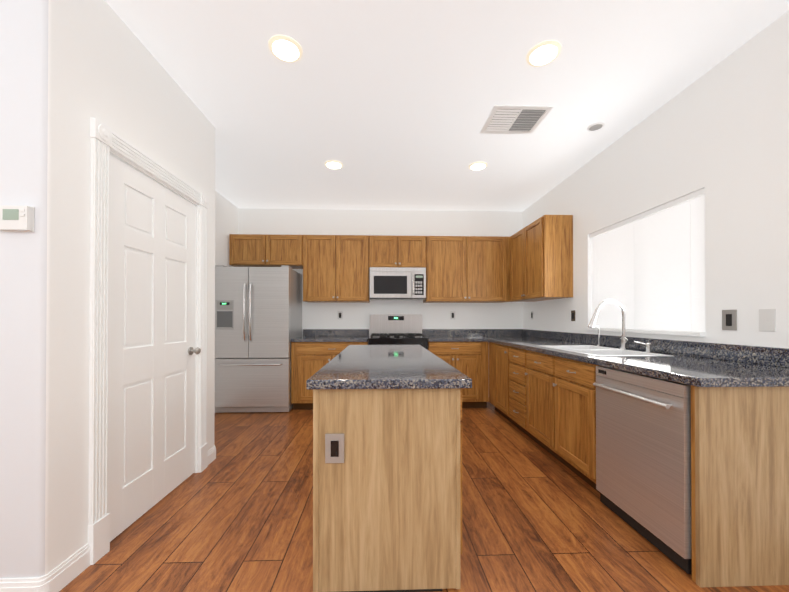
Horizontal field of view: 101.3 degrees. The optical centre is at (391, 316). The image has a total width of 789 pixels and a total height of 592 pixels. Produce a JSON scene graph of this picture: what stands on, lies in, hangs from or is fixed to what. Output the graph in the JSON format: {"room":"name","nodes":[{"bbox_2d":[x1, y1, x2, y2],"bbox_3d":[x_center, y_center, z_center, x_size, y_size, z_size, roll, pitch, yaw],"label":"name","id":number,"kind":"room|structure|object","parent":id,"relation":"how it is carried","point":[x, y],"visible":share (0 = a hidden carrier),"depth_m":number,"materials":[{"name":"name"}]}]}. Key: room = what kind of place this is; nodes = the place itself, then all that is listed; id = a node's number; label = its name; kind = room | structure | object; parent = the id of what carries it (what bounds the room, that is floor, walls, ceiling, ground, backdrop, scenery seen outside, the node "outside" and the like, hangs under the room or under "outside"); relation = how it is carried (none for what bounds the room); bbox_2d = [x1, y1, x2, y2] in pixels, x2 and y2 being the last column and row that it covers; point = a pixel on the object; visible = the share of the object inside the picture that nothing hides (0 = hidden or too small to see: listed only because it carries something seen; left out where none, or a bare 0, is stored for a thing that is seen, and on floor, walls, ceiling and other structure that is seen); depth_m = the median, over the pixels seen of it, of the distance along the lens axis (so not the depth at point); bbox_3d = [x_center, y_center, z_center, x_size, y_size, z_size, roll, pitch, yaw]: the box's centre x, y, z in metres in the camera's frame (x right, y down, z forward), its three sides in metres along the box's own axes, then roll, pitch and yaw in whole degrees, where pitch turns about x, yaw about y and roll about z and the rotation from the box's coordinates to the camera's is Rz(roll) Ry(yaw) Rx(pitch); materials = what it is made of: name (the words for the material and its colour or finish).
{"room":"kitchen","nodes":[
{"label":"kitchen","id":0,"kind":"room"},
{"bbox_2d":[0,0,75,577],"bbox_3d":[-2.695,-0.209,1.362,2.510,2.780,0.120,0,0,-2],"label":"wall","id":1,"kind":"structure","parent":0,"point":[69,69],"depth_m":1.34,"materials":[{"name":"white paint"}]},
{"bbox_2d":[0,205,33,231],"bbox_3d":[-1.546,-0.404,1.326,0.132,0.106,0.028,0,0,-2],"label":"thermostat","id":2,"kind":"object","parent":1,"relation":"attached to","point":[16,218],"visible":1,"depth_m":1.32,"materials":[{"name":"white plastic"}]},
{"bbox_2d":[0,561,65,591],"bbox_3d":[-2.673,1.128,1.321,2.493,0.105,0.078,0,0,-2],"label":"baseboard","id":3,"kind":"structure","parent":1,"relation":"attached to","point":[60,577],"depth_m":1.33,"materials":[{"name":"white wood"}]},
{"bbox_2d":[72,0,214,554],"bbox_3d":[-1.853,-0.205,2.088,0.780,2.780,1.275,0,0,-2],"label":"wall","id":4,"kind":"structure","parent":0,"point":[117,82],"depth_m":1.68,"materials":[{"name":"white paint"}]},
{"bbox_2d":[88,118,208,564],"bbox_3d":[-1.494,0.116,2.055,0.135,2.138,1.022,0,0,-2],"label":"door frame","id":5,"kind":"structure","parent":4,"relation":"attached to","point":[105,139],"depth_m":1.61,"materials":[{"name":"white wood"}]},
{"bbox_2d":[108,154,200,541],"bbox_3d":[-1.458,0.164,2.051,0.101,2.018,0.820,0,0,-2],"label":"pantry door","id":6,"kind":"structure","parent":4,"relation":"in","point":[153,350],"depth_m":1.97,"materials":[{"name":"white wood"}]},
{"bbox_2d":[208,445,215,460],"bbox_3d":[-1.803,1.136,2.714,0.663,0.105,0.035,0,0,-2],"label":"baseboard","id":7,"kind":"structure","parent":4,"relation":"attached to","point":[212,452],"depth_m":2.66,"materials":[{"name":"white wood"}]},
{"bbox_2d":[215,191,238,266],"bbox_3d":[-2.246,-0.196,3.708,0.100,2.780,1.990,0,0,-2],"label":"wall","id":8,"kind":"structure","parent":0,"point":[226,213],"depth_m":4.27,"materials":[{"name":"white paint"}]},
{"bbox_2d":[239,208,522,335],"bbox_3d":[-0.186,-0.189,4.821,4.290,2.780,0.100,0,0,-2],"label":"wall","id":9,"kind":"structure","parent":0,"point":[506,315],"depth_m":4.78,"materials":[{"name":"white paint"}]},
{"bbox_2d":[229,234,304,268],"bbox_3d":[-1.708,-0.911,4.555,0.990,0.420,0.336,0,0,-2],"label":"upper cabinet","id":10,"kind":"object","parent":9,"relation":"attached to","point":[245,250],"depth_m":4.39,"materials":[{"name":"brown wood"}]},
{"bbox_2d":[301,235,368,301],"bbox_3d":[-0.764,-0.665,4.584,0.900,0.910,0.336,0,0,-2],"label":"upper cabinet","id":11,"kind":"object","parent":9,"relation":"attached to","point":[336,268],"depth_m":4.42,"materials":[{"name":"brown wood"}]},
{"bbox_2d":[338,311,342,318],"bbox_3d":[-0.752,-0.021,4.747,0.072,0.118,0.007,0,0,-2],"label":"electrical outlet","id":12,"kind":"object","parent":9,"relation":"attached to","point":[340,314],"visible":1,"depth_m":4.75,"materials":[{"name":"white plastic"}]},
{"bbox_2d":[369,235,428,273],"bbox_3d":[0.081,-0.898,4.613,0.790,0.445,0.336,0,0,-2],"label":"upper cabinet","id":13,"kind":"object","parent":9,"relation":"attached to","point":[384,251],"depth_m":4.45,"materials":[{"name":"brown wood"}]},
{"bbox_2d":[370,267,425,299],"bbox_3d":[0.083,-0.457,4.553,0.762,0.423,0.451,0,0,-2],"label":"over-the-range microwave","id":14,"kind":"object","parent":13,"relation":"attached to","point":[396,283],"visible":1,"depth_m":4.38,"materials":[{"name":"grey metal"}]},
{"bbox_2d":[450,311,454,318],"bbox_3d":[0.912,-0.021,4.801,0.072,0.118,0.007,0,0,-2],"label":"electrical outlet","id":15,"kind":"object","parent":9,"relation":"attached to","point":[452,314],"visible":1,"depth_m":4.80,"materials":[{"name":"white plastic"}]},
{"bbox_2d":[423,236,509,301],"bbox_3d":[1.065,-0.665,4.644,1.180,0.910,0.336,0,0,-2],"label":"upper cabinet","id":16,"kind":"object","parent":9,"relation":"attached to","point":[459,269],"depth_m":4.48,"materials":[{"name":"brown wood"}]},
{"bbox_2d":[59,402,788,591],"bbox_3d":[-0.916,1.227,0.812,6.230,0.100,8.050,0,0,-2],"label":"floor","id":17,"kind":"structure","parent":0,"point":[236,515],"depth_m":1.80,"materials":[{"name":"brown wood"}]},
{"bbox_2d":[215,265,301,412],"bbox_3d":[-1.740,0.280,4.310,0.916,1.837,0.774,0,0,-2],"label":"fridge","id":18,"kind":"object","parent":17,"relation":"on","point":[258,319],"visible":0.94,"depth_m":4.00,"materials":[{"name":"grey metal"}]},
{"bbox_2d":[291,342,367,409],"bbox_3d":[-0.794,0.761,4.404,0.968,0.876,0.676,0,0,-2],"label":"base cabinet","id":19,"kind":"object","parent":17,"relation":"on","point":[309,360],"visible":0.52,"depth_m":4.10,"materials":[{"name":"brown wood"}]},
{"bbox_2d":[291,329,368,341],"bbox_3d":[-0.797,0.251,4.418,0.968,0.140,0.655,0,0,-2],"label":"countertop","id":20,"kind":"structure","parent":19,"relation":"on","point":[309,335],"depth_m":4.71,"materials":[{"name":"stone"}]},
{"bbox_2d":[313,388,461,591],"bbox_3d":[-0.019,0.745,1.711,0.644,0.876,0.651,0,0,-2],"label":"base cabinet","id":21,"kind":"object","parent":17,"relation":"on","point":[387,490],"visible":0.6,"depth_m":1.37,"materials":[{"name":"brown wood"}]},
{"bbox_2d":[306,345,471,389],"bbox_3d":[-0.035,0.288,2.262,0.695,0.040,1.820,0,0,-2],"label":"countertop","id":22,"kind":"structure","parent":21,"relation":"on","point":[384,367],"depth_m":1.56,"materials":[{"name":"stone"}]},
{"bbox_2d":[368,314,427,349],"bbox_3d":[0.077,0.581,4.403,0.762,1.235,0.720,0,0,-2],"label":"range","id":23,"kind":"object","parent":17,"relation":"on","point":[395,329],"visible":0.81,"depth_m":4.69,"materials":[{"name":"grey metal"}]},
{"bbox_2d":[428,342,488,407],"bbox_3d":[0.856,0.761,4.458,0.786,0.876,0.676,0,0,-2],"label":"base cabinet","id":24,"kind":"object","parent":17,"relation":"on","point":[470,360],"visible":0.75,"depth_m":4.16,"materials":[{"name":"brown wood"}]},
{"bbox_2d":[422,329,486,341],"bbox_3d":[0.836,0.251,4.465,0.744,0.140,0.667,0,0,-2],"label":"countertop","id":25,"kind":"structure","parent":24,"relation":"on","point":[433,335],"depth_m":4.77,"materials":[{"name":"stone"}]},
{"bbox_2d":[489,342,492,403],"bbox_3d":[1.619,0.758,4.031,0.746,0.876,0.326,0,0,-2],"label":"base cabinet","id":26,"kind":"object","parent":17,"relation":"on","point":[490,343],"depth_m":4.08,"materials":[{"name":"brown wood"}]},
{"bbox_2d":[487,329,788,386],"bbox_3d":[1.638,0.243,3.111,0.769,0.140,3.427,0,0,-2],"label":"countertop","id":27,"kind":"structure","parent":26,"relation":"on","point":[700,364],"depth_m":1.93,"materials":[{"name":"stone"}]},
{"bbox_2d":[595,325,600,345],"bbox_3d":[1.900,0.174,3.006,0.098,0.195,0.040,0,0,-2],"label":"soap dispenser","id":28,"kind":"object","parent":27,"relation":"on","point":[598,336],"visible":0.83,"depth_m":3.00,"materials":[{"name":"silver metal"}]},
{"bbox_2d":[536,345,672,355],"bbox_3d":[1.640,0.361,2.616,0.534,0.189,0.858,0,0,-2],"label":"sink basin","id":29,"kind":"object","parent":27,"relation":"in","point":[592,350],"visible":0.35,"depth_m":2.61,"materials":[{"name":"white ceramic"}]},
{"bbox_2d":[588,299,627,348],"bbox_3d":[1.810,0.061,2.674,0.333,0.416,0.120,0,0,-2],"label":"faucet","id":30,"kind":"object","parent":27,"relation":"on","point":[624,341],"visible":1,"depth_m":2.69,"materials":[{"name":"silver metal"}]},
{"bbox_2d":[634,341,652,351],"bbox_3d":[1.952,0.230,2.501,0.050,0.076,0.135,0,0,-2],"label":"handle","id":31,"kind":"object","parent":27,"relation":"on","point":[648,347],"visible":0.98,"depth_m":2.45,"materials":[{"name":"silver metal"}]},
{"bbox_2d":[493,343,505,416],"bbox_3d":[1.630,0.757,3.712,0.746,0.876,0.425,0,0,-2],"label":"base cabinet","id":32,"kind":"object","parent":17,"relation":"on","point":[498,349],"depth_m":3.80,"materials":[{"name":"brown wood"}]},
{"bbox_2d":[505,346,598,445],"bbox_3d":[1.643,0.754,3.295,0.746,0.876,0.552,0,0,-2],"label":"base cabinet","id":33,"kind":"object","parent":17,"relation":"on","point":[551,399],"depth_m":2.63,"materials":[{"name":"brown wood"}]},
{"bbox_2d":[593,366,691,573],"bbox_3d":[1.604,0.745,1.776,0.669,0.867,0.608,0,0,-2],"label":"dishwasher","id":34,"kind":"object","parent":17,"relation":"on","point":[643,455],"visible":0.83,"depth_m":1.67,"materials":[{"name":"grey metal"}]},
{"bbox_2d":[105,0,788,210],"bbox_3d":[-0.916,-1.653,0.829,6.230,0.100,8.050,0,0,-2],"label":"ceiling","id":35,"kind":"structure","parent":0,"point":[389,104],"depth_m":2.20,"materials":[{"name":"white paint"}]},
{"bbox_2d":[268,35,302,62],"bbox_3d":[-0.630,-1.589,1.930,0.196,0.012,0.196,0,0,-2],"label":"recessed light","id":36,"kind":"object","parent":35,"relation":"in","point":[284,48],"visible":1,"depth_m":1.92,"materials":[{"name":"beige"}]},
{"bbox_2d":[324,160,342,168],"bbox_3d":[-0.599,-1.581,3.375,0.196,0.012,0.196,0,0,-2],"label":"recessed light","id":37,"kind":"object","parent":35,"relation":"in","point":[332,164],"visible":1,"depth_m":3.35,"materials":[{"name":"beige"}]},
{"bbox_2d":[468,161,487,170],"bbox_3d":[0.912,-1.581,3.405,0.196,0.012,0.196,0,0,-2],"label":"recessed light","id":38,"kind":"object","parent":35,"relation":"in","point":[476,166],"visible":1,"depth_m":3.39,"materials":[{"name":"beige"}]},
{"bbox_2d":[480,105,552,133],"bbox_3d":[0.996,-1.587,2.622,0.450,0.012,0.360,0,0,-2],"label":"ceiling vent","id":39,"kind":"object","parent":35,"relation":"in","point":[505,119],"visible":1,"depth_m":2.60,"materials":[{"name":"white metal"}]},
{"bbox_2d":[526,40,561,66],"bbox_3d":[0.923,-1.589,1.964,0.196,0.012,0.196,0,0,-2],"label":"recessed light","id":40,"kind":"object","parent":35,"relation":"in","point":[543,53],"visible":1,"depth_m":1.95,"materials":[{"name":"beige"}]},
{"bbox_2d":[587,122,604,130],"bbox_3d":[1.709,-1.585,2.705,0.124,0.012,0.124,0,0,-2],"label":"recessed light","id":41,"kind":"object","parent":35,"relation":"in","point":[595,126],"visible":1,"depth_m":2.69,"materials":[{"name":"white"}]},
{"bbox_2d":[523,11,788,347],"bbox_3d":[2.147,-0.212,0.920,0.100,2.780,8.050,0,0,-2],"label":"wall","id":42,"kind":"structure","parent":0,"point":[719,133],"depth_m":2.03,"materials":[{"name":"white paint"}]},
{"bbox_2d":[510,215,572,301],"bbox_3d":[1.812,-0.668,4.043,0.360,0.910,0.948,0,0,-2],"label":"upper cabinet","id":43,"kind":"object","parent":42,"relation":"attached to","point":[541,258],"visible":1,"depth_m":3.60,"materials":[{"name":"brown wood"}]},
{"bbox_2d":[571,310,574,320],"bbox_3d":[2.006,-0.011,3.571,0.008,0.118,0.072,0,0,-2],"label":"electrical outlet","id":44,"kind":"object","parent":42,"relation":"attached to","point":[572,315],"visible":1,"depth_m":3.56,"materials":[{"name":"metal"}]},
{"bbox_2d":[585,327,704,336],"bbox_3d":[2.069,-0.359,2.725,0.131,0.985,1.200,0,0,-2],"label":"window sill","id":45,"kind":"structure","parent":42,"relation":"in","point":[685,333],"depth_m":2.47,"materials":[{"name":"white"}]},
{"bbox_2d":[589,188,704,331],"bbox_3d":[2.066,-0.361,2.725,0.054,0.977,1.192,0,0,-2],"label":"window blinds","id":46,"kind":"object","parent":42,"relation":"attached to","point":[648,270],"visible":0.77,"depth_m":2.55,"materials":[{"name":"white fabric"}]},
{"bbox_2d":[722,310,736,329],"bbox_3d":[2.058,0.019,1.972,0.007,0.125,0.082,0,0,-2],"label":"electrical outlet","id":47,"kind":"object","parent":42,"relation":"attached to","point":[729,319],"visible":1,"depth_m":1.97,"materials":[{"name":"silver metal"}]},
{"bbox_2d":[759,309,775,330],"bbox_3d":[2.065,0.018,1.779,0.007,0.122,0.075,0,0,-2],"label":"light switch","id":48,"kind":"object","parent":42,"relation":"attached to","point":[767,319],"visible":1,"depth_m":1.77,"materials":[{"name":"white plastic"}]}
]}

